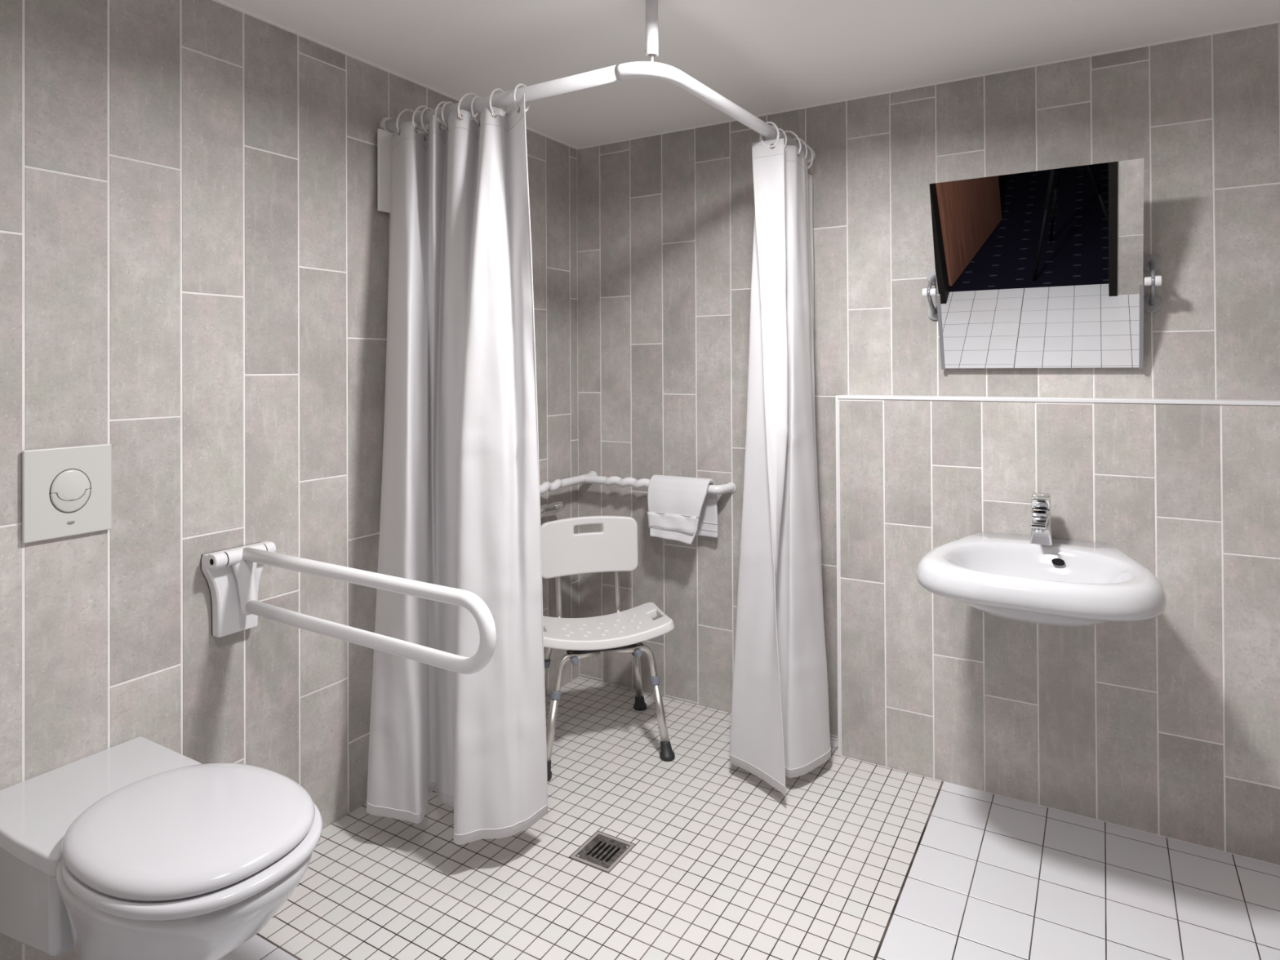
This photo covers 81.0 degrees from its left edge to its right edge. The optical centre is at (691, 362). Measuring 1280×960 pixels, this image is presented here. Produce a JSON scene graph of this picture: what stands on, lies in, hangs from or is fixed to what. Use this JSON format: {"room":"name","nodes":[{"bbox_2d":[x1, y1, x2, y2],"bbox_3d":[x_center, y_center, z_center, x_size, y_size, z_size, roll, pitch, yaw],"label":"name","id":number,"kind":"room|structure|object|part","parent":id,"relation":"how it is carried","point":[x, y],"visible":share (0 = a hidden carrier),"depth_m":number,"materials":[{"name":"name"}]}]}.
{"room":"accessible bathroom","nodes":[
{"label":"accessible bathroom","id":0,"kind":"room"},
{"bbox_2d":[0,0,579,959],"bbox_3d":[-1.164,0.209,2.115,0.121,2.368,2.825,-1,0,29],"label":"wall","id":1,"kind":"structure","parent":0,"point":[194,237],"depth_m":1.87,"materials":[{"name":"tile"}]},
{"bbox_2d":[22,443,111,543],"bbox_3d":[-1.352,0.280,1.623,0.019,0.194,0.159,-1,0,29],"label":"flush plate","id":2,"kind":"object","parent":1,"relation":"attached to","point":[67,491],"visible":1,"depth_m":1.61,"materials":[{"name":"white plastic"}]},
{"bbox_2d":[0,736,322,959],"bbox_3d":[-1.027,0.976,1.426,0.769,0.318,0.351,-1,0,29],"label":"toilet","id":3,"kind":"object","parent":1,"relation":"attached to","point":[139,848],"visible":1,"depth_m":1.31,"materials":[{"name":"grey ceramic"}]},
{"bbox_3d":[-0.917,1.001,1.365,0.512,0.261,0.336,-1,0,29],"label":"bowl","id":4,"kind":"part","parent":3,"relation":"part of","materials":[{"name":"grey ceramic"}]},
{"bbox_3d":[-0.909,0.832,1.362,0.460,0.032,0.339,-1,0,29],"label":"lid","id":5,"kind":"part","parent":3,"relation":"part of","materials":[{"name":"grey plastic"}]},
{"bbox_3d":[-0.892,0.859,1.352,0.461,0.020,0.351,-1,0,29],"label":"seat","id":6,"kind":"part","parent":3,"relation":"part of","materials":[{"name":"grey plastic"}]},
{"bbox_2d":[200,541,496,674],"bbox_3d":[-0.793,0.578,1.716,0.906,0.217,0.155,-1,0,29],"label":"support rail","id":7,"kind":"object","parent":1,"relation":"attached to","point":[232,575],"visible":1,"depth_m":1.75,"materials":[{"name":"white painted metal"},{"name":"white plastic"},{"name":"dark rubber"}]},
{"bbox_3d":[-1.174,0.585,1.925,0.029,0.210,0.153,-1,0,29],"label":"mounting plate","id":8,"kind":"part","parent":7,"relation":"part of","materials":[{"name":"white plastic"}]},
{"bbox_2d":[377,128,393,213],"bbox_3d":[-0.913,-0.598,2.434,0.025,0.254,0.266,-1,0,29],"label":"wall panel","id":9,"kind":"object","parent":1,"relation":"attached to","point":[384,138],"visible":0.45,"depth_m":2.33,"materials":[{"name":"white plastic"}]},
{"bbox_2d":[540,502,564,519],"bbox_3d":[-0.623,0.575,2.873,0.092,0.066,0.342,-1,0,29],"label":"shower mixer","id":10,"kind":"object","parent":1,"relation":"attached to","point":[548,509],"visible":0.19,"depth_m":2.92,"materials":[{"name":"silver metal"}]},
{"bbox_3d":[-0.537,0.577,2.985,0.044,0.044,0.063,-1,0,29],"label":"handle","id":11,"kind":"part","parent":10,"relation":"part of","materials":[{"name":"silver metal"}]},
{"bbox_2d":[212,0,1279,150],"bbox_3d":[0.115,-0.940,1.431,2.800,0.014,2.560,-1,0,29],"label":"trim","id":12,"kind":"structure","parent":1,"relation":"attached to","point":[220,2],"depth_m":2.35,"materials":[{"name":"white paint"}]},
{"bbox_2d":[218,675,1279,959],"bbox_3d":[0.117,1.371,1.396,3.000,0.080,2.805,-1,0,29],"label":"floor","id":13,"kind":"structure","parent":0,"point":[858,860],"depth_m":1.94,"materials":[{"name":"tile"}]},
{"bbox_2d":[569,831,635,872],"bbox_3d":[-0.243,1.362,2.049,0.128,0.050,0.128,-1,0,29],"label":"floor drain","id":14,"kind":"object","parent":13,"relation":"in","point":[603,851],"visible":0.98,"depth_m":2.05,"materials":[{"name":"silver metal"}]},
{"bbox_2d":[541,515,675,782],"bbox_3d":[-0.340,0.966,2.693,0.488,0.751,0.503,0,0,-18],"label":"chair","id":15,"kind":"object","parent":13,"relation":"on","point":[615,548],"visible":0.88,"depth_m":2.79,"materials":[{"name":"white plastic"}]},
{"bbox_3d":[-0.469,1.065,2.745,0.183,0.178,0.045,0,0,-1],"label":"leg","id":16,"kind":"part","parent":15,"relation":"part of","materials":[{"name":"silver metal"}]},
{"bbox_3d":[-0.389,0.996,2.494,0.025,0.025,0.030,0,0,-18],"label":"knob","id":17,"kind":"part","parent":15,"relation":"part of","materials":[{"name":"grey plastic"}]},
{"bbox_3d":[-0.396,1.063,2.514,0.184,0.179,0.045,0,0,-35],"label":"leg","id":18,"kind":"part","parent":15,"relation":"part of","materials":[{"name":"silver metal"}]},
{"bbox_3d":[-0.395,0.701,2.866,0.383,0.218,0.058,0,0,-18],"label":"backrest","id":19,"kind":"part","parent":15,"relation":"part of","materials":[{"name":"white plastic"}]},
{"bbox_3d":[-0.330,0.942,2.663,0.487,0.087,0.314,0,0,-18],"label":"seat","id":20,"kind":"part","parent":15,"relation":"part of","materials":[{"name":"white plastic"}]},
{"bbox_3d":[-0.193,1.061,2.580,0.174,0.176,0.048,0,0,0],"label":"leg","id":21,"kind":"part","parent":15,"relation":"part of","materials":[{"name":"silver metal"}]},
{"bbox_3d":[-0.183,0.995,2.559,0.025,0.025,0.030,0,0,-18],"label":"knob","id":22,"kind":"part","parent":15,"relation":"part of","materials":[{"name":"grey plastic"}]},
{"bbox_2d":[221,0,1279,147],"bbox_3d":[0.109,-0.988,1.420,3.040,0.100,2.825,-1,0,29],"label":"ceiling","id":23,"kind":"structure","parent":0,"point":[763,56],"depth_m":2.16,"materials":[{"name":"white paint"}]},
{"bbox_2d":[379,0,815,163],"bbox_3d":[-0.191,-0.827,2.231,1.472,0.206,0.677,0,0,-14],"label":"rail","id":24,"kind":"object","parent":23,"relation":"hanging from","point":[651,69],"visible":0.84,"depth_m":2.04,"materials":[{"name":"white metal"}]},
{"bbox_2d":[395,108,413,133],"bbox_3d":[-0.869,-0.732,2.281,0.006,0.090,0.080,-1,0,29],"label":"curtain ring","id":25,"kind":"object","parent":24,"relation":"hanging from","point":[406,109],"visible":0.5,"depth_m":2.25,"materials":[{"name":"white plastic"}]},
{"bbox_2d":[412,105,429,133],"bbox_3d":[-0.812,-0.733,2.253,0.006,0.089,0.077,-1,0,29],"label":"curtain ring","id":26,"kind":"object","parent":24,"relation":"hanging from","point":[421,106],"visible":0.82,"depth_m":2.23,"materials":[{"name":"white plastic"}]},
{"bbox_2d":[420,107,431,133],"bbox_3d":[-0.795,-0.733,2.268,0.006,0.081,0.068,-1,0,29],"label":"curtain ring","id":27,"kind":"object","parent":24,"relation":"hanging from","point":[425,108],"visible":0.56,"depth_m":2.24,"materials":[{"name":"white plastic"}]},
{"bbox_2d":[434,101,449,129],"bbox_3d":[-0.734,-0.734,2.218,0.006,0.086,0.072,-1,0,29],"label":"curtain ring","id":28,"kind":"object","parent":24,"relation":"hanging from","point":[442,102],"visible":0.55,"depth_m":2.20,"materials":[{"name":"white plastic"}]},
{"bbox_2d":[440,101,453,127],"bbox_3d":[-0.716,-0.734,2.218,0.006,0.082,0.069,-1,0,29],"label":"curtain ring","id":29,"kind":"object","parent":24,"relation":"hanging from","point":[447,102],"visible":0.51,"depth_m":2.19,"materials":[{"name":"white plastic"}]},
{"bbox_2d":[457,92,478,121],"bbox_3d":[-0.641,-0.734,2.149,0.006,0.093,0.087,-1,0,29],"label":"curtain ring","id":30,"kind":"object","parent":24,"relation":"hanging from","point":[469,93],"visible":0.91,"depth_m":2.13,"materials":[{"name":"white plastic"}]},
{"bbox_2d":[471,96,479,124],"bbox_3d":[-0.618,-0.734,2.177,0.006,0.081,0.068,-1,0,29],"label":"curtain ring","id":31,"kind":"object","parent":24,"relation":"hanging from","point":[475,97],"visible":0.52,"depth_m":2.15,"materials":[{"name":"white plastic"}]},
{"bbox_2d":[488,88,507,115],"bbox_3d":[-0.547,-0.735,2.116,0.006,0.086,0.072,-1,0,29],"label":"curtain ring","id":32,"kind":"object","parent":24,"relation":"hanging from","point":[495,89],"visible":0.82,"depth_m":2.10,"materials":[{"name":"white plastic"}]},
{"bbox_2d":[366,93,547,844],"bbox_3d":[-0.742,0.262,2.136,0.662,1.978,0.260,-1,0,29],"label":"shower curtain","id":33,"kind":"object","parent":32,"relation":"hanging from","point":[460,502],"visible":0.94,"depth_m":2.07,"materials":[{"name":"white fabric"}]},
{"bbox_3d":[-0.573,-0.749,2.150,0.874,0.039,0.041,-1,0,29],"label":"rail arm","id":34,"kind":"part","parent":24,"relation":"part of","materials":[{"name":"white metal"}]},
{"bbox_2d":[513,83,530,111],"bbox_3d":[-0.472,-0.737,2.081,0.006,0.082,0.069,-1,0,29],"label":"curtain ring","id":35,"kind":"object","parent":24,"relation":"hanging from","point":[519,84],"visible":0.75,"depth_m":2.06,"materials":[{"name":"white plastic"}]},
{"bbox_2d":[760,121,779,147],"bbox_3d":[0.251,-0.737,2.416,0.070,0.086,0.006,-1,0,32],"label":"curtain ring","id":36,"kind":"object","parent":24,"relation":"hanging from","point":[767,122],"visible":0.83,"depth_m":2.41,"materials":[{"name":"white plastic"}]},
{"bbox_2d":[729,137,831,795],"bbox_3d":[0.354,0.285,2.459,0.415,2.014,0.253,0,0,-39],"label":"shower curtain","id":37,"kind":"object","parent":36,"relation":"hanging from","point":[780,723],"visible":1,"depth_m":2.38,"materials":[{"name":"white fabric"}]},
{"bbox_2d":[768,128,786,148],"bbox_3d":[0.285,-0.737,2.483,0.068,0.084,0.006,-1,0,32],"label":"curtain ring","id":38,"kind":"object","parent":24,"relation":"hanging from","point":[780,129],"visible":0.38,"depth_m":2.47,"materials":[{"name":"white plastic"}]},
{"bbox_2d":[782,130,801,154],"bbox_3d":[0.331,-0.737,2.514,0.080,0.093,0.006,-1,0,32],"label":"curtain ring","id":39,"kind":"object","parent":24,"relation":"hanging from","point":[785,131],"visible":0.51,"depth_m":2.50,"materials":[{"name":"white plastic"}]},
{"bbox_2d":[792,137,807,159],"bbox_3d":[0.367,-0.737,2.591,0.072,0.089,0.006,-1,0,32],"label":"curtain ring","id":40,"kind":"object","parent":24,"relation":"hanging from","point":[794,139],"visible":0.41,"depth_m":2.57,"materials":[{"name":"white plastic"}]},
{"bbox_2d":[800,142,813,168],"bbox_3d":[0.398,-0.731,2.651,0.070,0.097,0.006,-1,0,32],"label":"curtain ring","id":41,"kind":"object","parent":24,"relation":"hanging from","point":[802,144],"visible":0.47,"depth_m":2.64,"materials":[{"name":"white plastic"}]},
{"bbox_2d":[576,22,1279,737],"bbox_3d":[0.766,0.201,2.598,2.800,2.368,0.121,-1,0,29],"label":"wall","id":42,"kind":"structure","parent":0,"point":[665,222],"depth_m":2.63,"materials":[{"name":"tile"}]},
{"bbox_2d":[539,471,735,493],"bbox_3d":[-0.327,0.480,2.673,0.696,0.048,0.805,-1,0,29],"label":"handrail","id":43,"kind":"object","parent":42,"relation":"attached to","point":[592,477],"visible":0.56,"depth_m":2.98,"materials":[{"name":"white"}]},
{"bbox_3d":[-0.612,0.485,2.827,0.044,0.044,0.801,-1,0,29],"label":"wall arm","id":44,"kind":"part","parent":43,"relation":"part of","materials":[{"name":"white plastic"}]},
{"bbox_3d":[-0.149,0.481,2.978,0.668,0.043,0.100,-1,0,29],"label":"arm","id":45,"kind":"part","parent":43,"relation":"part of","materials":[{"name":"white plastic"}]},
{"bbox_2d":[647,474,718,544],"bbox_3d":[-0.038,0.560,2.875,0.262,0.241,0.117,-1,0,29],"label":"towel","id":46,"kind":"object","parent":43,"relation":"hanging from","point":[681,508],"visible":0.98,"depth_m":2.85,"materials":[{"name":"white fabric"}]},
{"bbox_2d":[921,158,1161,369],"bbox_3d":[1.034,-0.267,2.262,0.668,0.574,0.212,-1,0,29],"label":"mirror","id":47,"kind":"object","parent":42,"relation":"attached to","point":[1043,268],"visible":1,"depth_m":2.24,"materials":[{"name":"silver glass"}]},
{"bbox_3d":[0.756,-0.226,2.420,0.016,0.029,0.029,-1,0,29],"label":"pivot knob","id":48,"kind":"part","parent":47,"relation":"part of","materials":[{"name":"white"}]},
{"bbox_2d":[929,288,936,296],"bbox_3d":[0.778,-0.226,2.408,0.018,0.025,0.025,-1,0,29],"label":"knob","id":49,"kind":"object","parent":47,"relation":"attached to","point":[932,291],"depth_m":2.40,"materials":[{"name":"white"}]},
{"bbox_3d":[0.812,-0.100,2.435,0.011,0.244,0.092,-1,0,29],"label":"clip rail","id":50,"kind":"part","parent":47,"relation":"part of","materials":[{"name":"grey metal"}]},
{"bbox_3d":[1.303,-0.104,2.166,0.011,0.244,0.092,-1,0,29],"label":"clip rail","id":51,"kind":"part","parent":47,"relation":"part of","materials":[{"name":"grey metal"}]},
{"bbox_2d":[1144,276,1151,285],"bbox_3d":[1.296,-0.231,2.123,0.018,0.025,0.025,-1,0,29],"label":"knob","id":52,"kind":"object","parent":47,"relation":"attached to","point":[1148,280],"depth_m":2.11,"materials":[{"name":"white"}]},
{"bbox_3d":[1.318,-0.231,2.111,0.016,0.029,0.029,-1,0,29],"label":"pivot knob","id":53,"kind":"part","parent":47,"relation":"part of","materials":[{"name":"white"}]},
{"bbox_2d":[838,399,1279,866],"bbox_3d":[1.233,0.730,2.208,1.615,1.239,0.110,-1,0,29],"label":"wall","id":54,"kind":"structure","parent":0,"point":[1166,725],"depth_m":2.19,"materials":[{"name":"tile"}]},
{"bbox_2d":[915,532,1166,626],"bbox_3d":[0.924,0.590,2.007,0.581,0.136,0.537,-1,0,29],"label":"washbasin","id":55,"kind":"object","parent":54,"relation":"attached to","point":[1068,583],"visible":1,"depth_m":1.88,"materials":[{"name":"white ceramic"}]},
{"bbox_2d":[1029,492,1053,546],"bbox_3d":[0.994,0.453,2.132,0.059,0.143,0.147,-1,0,29],"label":"tap","id":56,"kind":"object","parent":55,"relation":"on","point":[1041,503],"visible":1,"depth_m":2.14,"materials":[{"name":"silver metal"}]},
{"bbox_3d":[0.983,0.448,2.111,0.046,0.031,0.101,-1,0,29],"label":"spout","id":57,"kind":"part","parent":56,"relation":"part of","materials":[{"name":"silver metal"}]},
{"bbox_3d":[0.997,0.387,2.139,0.048,0.012,0.095,-1,0,29],"label":"lever blade","id":58,"kind":"part","parent":56,"relation":"part of","materials":[{"name":"silver metal"}]},
{"bbox_3d":[1.014,0.401,2.170,0.050,0.038,0.050,-1,0,29],"label":"lever","id":59,"kind":"part","parent":56,"relation":"part of","materials":[{"name":"silver metal"}]},
{"bbox_2d":[835,394,1279,755],"bbox_3d":[1.230,0.718,2.208,1.619,1.224,0.113,-1,0,29],"label":"trim","id":60,"kind":"structure","parent":54,"relation":"attached to","point":[1047,399],"depth_m":2.37,"materials":[{"name":"white metal"}]}
]}

